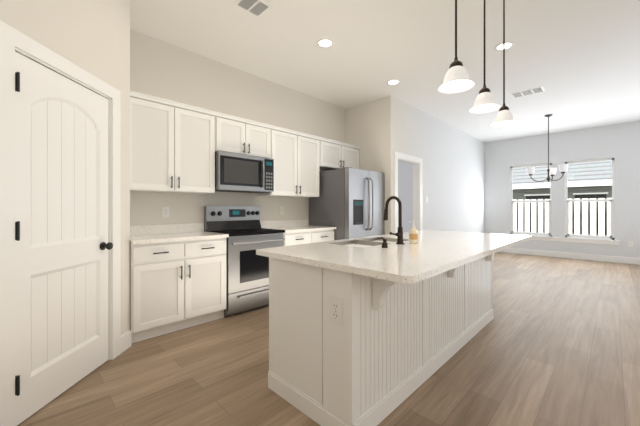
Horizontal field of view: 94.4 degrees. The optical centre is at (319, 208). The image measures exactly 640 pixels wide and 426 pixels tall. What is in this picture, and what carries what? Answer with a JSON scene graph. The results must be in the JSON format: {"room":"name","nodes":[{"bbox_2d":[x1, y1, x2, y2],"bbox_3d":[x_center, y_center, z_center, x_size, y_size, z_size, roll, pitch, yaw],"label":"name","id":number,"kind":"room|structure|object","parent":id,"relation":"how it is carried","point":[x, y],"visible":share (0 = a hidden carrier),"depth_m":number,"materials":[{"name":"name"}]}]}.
{"room":"kitchen","nodes":[
{"label":"kitchen","id":0,"kind":"room"},
{"bbox_2d":[0,0,639,334],"bbox_3d":[2.632,-0.330,3.360,8.422,3.042,10.249,0,0,45],"label":"wall","id":1,"kind":"structure","parent":0,"point":[466,182],"depth_m":4.88,"materials":[{"name":"beige paint"}]},
{"bbox_2d":[0,20,120,425],"bbox_3d":[-1.698,0.116,1.958,0.138,2.150,0.934,0,0,0],"label":"door frame","id":2,"kind":"structure","parent":1,"relation":"attached to","point":[12,40],"depth_m":1.57,"materials":[{"name":"white paint"}]},
{"bbox_2d":[15,51,112,425],"bbox_3d":[-1.632,0.167,1.950,0.108,2.033,0.733,0,0,0],"label":"pantry door","id":3,"kind":"structure","parent":1,"relation":"in","point":[63,245],"depth_m":1.88,"materials":[{"name":"white paint"}]},
{"bbox_2d":[162,207,168,216],"bbox_3d":[-1.717,0.041,3.301,0.008,0.116,0.072,0,0,45],"label":"outlet","id":4,"kind":"object","parent":1,"relation":"attached to","point":[165,211],"visible":1,"depth_m":3.30,"materials":[{"name":"white plastic"}]},
{"bbox_2d":[130,90,217,193],"bbox_3d":[-1.618,-0.631,3.172,0.327,0.907,0.890,0,0,45],"label":"upper cabinet","id":5,"kind":"object","parent":1,"relation":"attached to","point":[174,146],"depth_m":3.04,"materials":[{"name":"white paint"}]},
{"bbox_2d":[218,114,273,157],"bbox_3d":[-1.034,-0.871,3.763,0.327,0.426,0.760,0,0,45],"label":"upper cabinet","id":6,"kind":"object","parent":1,"relation":"attached to","point":[235,135],"depth_m":3.64,"materials":[{"name":"white paint"}]},
{"bbox_2d":[215,151,273,192],"bbox_3d":[-0.989,-0.431,3.720,0.449,0.442,0.756,0,0,45],"label":"microwave","id":7,"kind":"object","parent":6,"relation":"attached to","point":[236,172],"visible":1,"depth_m":3.56,"materials":[{"name":"silver metal"}]},
{"bbox_2d":[257,126,321,196],"bbox_3d":[-0.441,-0.631,4.363,0.327,0.907,0.914,0,0,45],"label":"upper cabinet","id":8,"kind":"object","parent":1,"relation":"attached to","point":[297,158],"depth_m":4.22,"materials":[{"name":"white paint"}]},
{"bbox_2d":[322,138,359,169],"bbox_3d":[0.235,-0.871,5.047,0.327,0.426,0.993,0,0,45],"label":"upper cabinet","id":9,"kind":"object","parent":1,"relation":"attached to","point":[335,155],"depth_m":4.89,"materials":[{"name":"white paint"}]},
{"bbox_2d":[336,236,375,243],"bbox_3d":[0.301,0.389,2.613,0.010,0.220,0.736,0,0,45],"label":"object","id":10,"kind":"structure","parent":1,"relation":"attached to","point":[369,237],"depth_m":2.55,"materials":[{"name":"silver metal"}]},
{"bbox_2d":[352,240,383,243],"bbox_3d":[0.431,0.389,2.484,0.376,0.220,0.044,0,0,45],"label":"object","id":11,"kind":"structure","parent":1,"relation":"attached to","point":[353,241],"depth_m":2.54,"materials":[{"name":"silver metal"}]},
{"bbox_2d":[376,236,391,239],"bbox_3d":[0.687,0.389,2.743,0.376,0.220,0.010,0,0,45],"label":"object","id":12,"kind":"structure","parent":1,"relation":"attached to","point":[377,237],"depth_m":2.81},
{"bbox_2d":[394,151,422,232],"bbox_3d":[1.541,0.123,5.311,0.148,2.135,0.990,0,0,45],"label":"door frame","id":13,"kind":"structure","parent":1,"relation":"attached to","point":[417,162],"depth_m":5.56,"materials":[{"name":"white paint"}]},
{"bbox_2d":[510,163,551,235],"bbox_3d":[5.448,-0.214,7.673,0.900,1.830,0.125,0,0,45],"label":"window","id":14,"kind":"structure","parent":1,"relation":"in","point":[512,212],"depth_m":7.73,"materials":[{"name":"white plastic"}]},
{"bbox_2d":[513,157,620,244],"bbox_3d":[5.838,-0.164,7.263,2.150,1.930,0.160,0,0,45],"label":"window","id":15,"kind":"structure","parent":1,"relation":"in","point":[612,220],"depth_m":6.87,"materials":[{"name":"white plastic"}]},
{"bbox_2d":[499,248,639,264],"bbox_3d":[6.831,1.123,6.206,6.152,0.135,0.016,0,0,45],"label":"baseboard","id":16,"kind":"structure","parent":1,"relation":"attached to","point":[616,259],"depth_m":6.99,"materials":[{"name":"white paint"}]},
{"bbox_2d":[17,252,639,425],"bbox_3d":[2.459,1.216,3.625,8.800,0.050,10.114,0,0,45],"label":"floor","id":17,"kind":"structure","parent":0,"point":[554,341],"depth_m":2.16,"materials":[{"name":"brown wood"}]},
{"bbox_2d":[130,223,228,342],"bbox_3d":[-1.508,0.683,3.065,0.633,1.015,0.892,0,0,45],"label":"base cabinet","id":18,"kind":"object","parent":17,"relation":"on","point":[177,277],"visible":0.98,"depth_m":2.84,"materials":[{"name":"white paint"}]},
{"bbox_2d":[130,223,228,244],"bbox_3d":[-1.510,0.242,3.067,0.627,0.132,0.892,0,0,45],"label":"countertop","id":19,"kind":"structure","parent":18,"relation":"on","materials":[{"name":"white stone"}]},
{"bbox_2d":[204,206,284,315],"bbox_3d":[-0.910,0.581,3.641,0.656,1.220,0.758,0,0,45],"label":"range","id":20,"kind":"object","parent":17,"relation":"on","point":[247,277],"visible":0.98,"depth_m":3.45,"materials":[{"name":"silver metal"}]},
{"bbox_2d":[260,219,335,245],"bbox_3d":[-0.316,0.683,4.271,0.633,1.015,0.960,0,0,45],"label":"base cabinet","id":21,"kind":"object","parent":17,"relation":"on","point":[299,231],"visible":0.33,"depth_m":4.18,"materials":[{"name":"white paint"}]},
{"bbox_2d":[260,219,335,232],"bbox_3d":[-0.318,0.242,4.273,0.627,0.132,0.960,0,0,45],"label":"countertop","id":22,"kind":"structure","parent":21,"relation":"on","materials":[{"name":"white stone"}]},
{"bbox_2d":[309,167,384,239],"bbox_3d":[0.475,0.297,4.832,0.895,1.787,0.931,0,0,45],"label":"refrigerator","id":23,"kind":"object","parent":17,"relation":"on","point":[348,203],"visible":0.6,"depth_m":4.49,"materials":[{"name":"grey metal"}]},
{"bbox_2d":[256,240,516,425],"bbox_3d":[0.817,0.750,2.545,1.000,0.883,2.558,0,0,45],"label":"kitchen island","id":24,"kind":"object","parent":17,"relation":"on","point":[371,330],"depth_m":1.75,"materials":[{"name":"white paint"}]},
{"bbox_2d":[329,295,342,327],"bbox_3d":[0.082,0.536,1.540,0.090,0.145,0.008,0,0,45],"label":"outlet","id":25,"kind":"object","parent":24,"relation":"attached to","point":[335,301],"depth_m":1.54,"materials":[{"name":"white plastic"}]},
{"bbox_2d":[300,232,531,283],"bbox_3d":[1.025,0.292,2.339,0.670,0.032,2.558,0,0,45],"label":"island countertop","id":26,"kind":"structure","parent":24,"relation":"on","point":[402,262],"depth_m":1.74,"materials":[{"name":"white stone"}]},
{"bbox_2d":[377,196,404,247],"bbox_3d":[0.497,0.088,2.240,0.206,0.374,0.329,0,0,45],"label":"faucet","id":27,"kind":"object","parent":26,"relation":"on","point":[384,244],"depth_m":2.29,"materials":[{"name":"brown metal"}]},
{"bbox_2d":[409,221,417,242],"bbox_3d":[0.743,0.189,2.352,0.068,0.172,0.067,0,0,45],"label":"soap dispenser","id":28,"kind":"object","parent":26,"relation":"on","point":[413,234],"visible":1,"depth_m":2.33,"materials":[{"name":"beige plastic"}]},
{"bbox_2d":[130,0,639,142],"bbox_3d":[2.459,-1.876,3.625,8.800,0.050,10.114,0,0,45],"label":"ceiling","id":29,"kind":"structure","parent":0,"point":[578,61],"depth_m":3.47,"materials":[{"name":"paint"}]},
{"bbox_2d":[234,0,271,17],"bbox_3d":[-0.609,-1.845,2.698,0.220,0.010,0.260,0,0,45],"label":"ceiling vent","id":30,"kind":"object","parent":29,"relation":"in","point":[258,8],"visible":1,"depth_m":2.70,"materials":[{"name":"white metal"}]},
{"bbox_2d":[317,38,333,47],"bbox_3d":[0.059,-1.847,3.317,0.190,0.007,0.190,0,0,45],"label":"recessed light","id":31,"kind":"object","parent":29,"relation":"in","point":[325,43],"visible":1,"depth_m":3.31,"materials":[{"name":"white paint"}]},
{"bbox_2d":[387,79,399,84],"bbox_3d":[1.071,-1.847,4.341,0.190,0.007,0.190,0,0,45],"label":"recessed light","id":32,"kind":"object","parent":29,"relation":"in","point":[393,82],"visible":1,"depth_m":4.34,"materials":[{"name":"white paint"}]},
{"bbox_2d":[438,0,474,93],"bbox_3d":[0.812,-1.287,1.768,0.204,1.126,0.204,0,0,45],"label":"pendant light","id":33,"kind":"object","parent":29,"relation":"hanging from","point":[457,79],"visible":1,"depth_m":1.76,"materials":[{"name":"white glass"}]},
{"bbox_2d":[469,0,500,112],"bbox_3d":[1.200,-1.287,2.161,0.204,1.126,0.204,0,0,45],"label":"pendant light","id":34,"kind":"object","parent":29,"relation":"hanging from","point":[484,102],"visible":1,"depth_m":2.15,"materials":[{"name":"white glass"}]},
{"bbox_2d":[490,0,517,126],"bbox_3d":[1.581,-1.287,2.547,0.204,1.126,0.204,0,0,45],"label":"pendant light","id":35,"kind":"object","parent":29,"relation":"hanging from","point":[504,117],"visible":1,"depth_m":2.54,"materials":[{"name":"white glass"}]},
{"bbox_2d":[495,41,513,50],"bbox_3d":[2.102,-1.847,3.378,0.190,0.007,0.190,0,0,45],"label":"recessed light","id":36,"kind":"object","parent":29,"relation":"in","point":[508,45],"visible":0.81,"depth_m":3.38,"materials":[{"name":"white paint"}]},
{"bbox_2d":[510,86,544,97],"bbox_3d":[3.311,-1.845,4.728,0.420,0.010,0.260,0,0,45],"label":"ceiling vent","id":37,"kind":"object","parent":29,"relation":"in","point":[528,92],"visible":1,"depth_m":4.71,"materials":[{"name":"white metal"}]},
{"bbox_2d":[526,114,568,181],"bbox_3d":[4.569,-1.187,5.935,0.675,1.326,0.630,0,0,45],"label":"chandelier","id":38,"kind":"object","parent":29,"relation":"hanging from","point":[563,168],"visible":1,"depth_m":5.87,"materials":[{"name":"brown metal"}]},
{"label":"outside","id":39,"kind":"structure","parent":0,"visible":0},
{"bbox_3d":[18.400,1.591,20.033,30.000,0.100,35.636,0,0,45],"label":"ground","id":40,"kind":"structure","parent":39,"visible":0},
{"bbox_2d":[513,160,611,199],"bbox_3d":[14.931,-1.509,16.525,27.000,6.100,10.950,0,0,45],"label":"house","id":41,"kind":"structure","parent":40,"relation":"on","point":[586,175],"depth_m":13.22,"materials":[{"name":"white plastic"}]},
{"bbox_2d":[514,198,611,235],"bbox_3d":[7.989,0.616,9.502,22.000,1.850,0.300,0,0,45],"label":"fence","id":42,"kind":"object","parent":40,"relation":"on","point":[577,218],"depth_m":9.37,"materials":[{"name":"white wood"}]}
]}

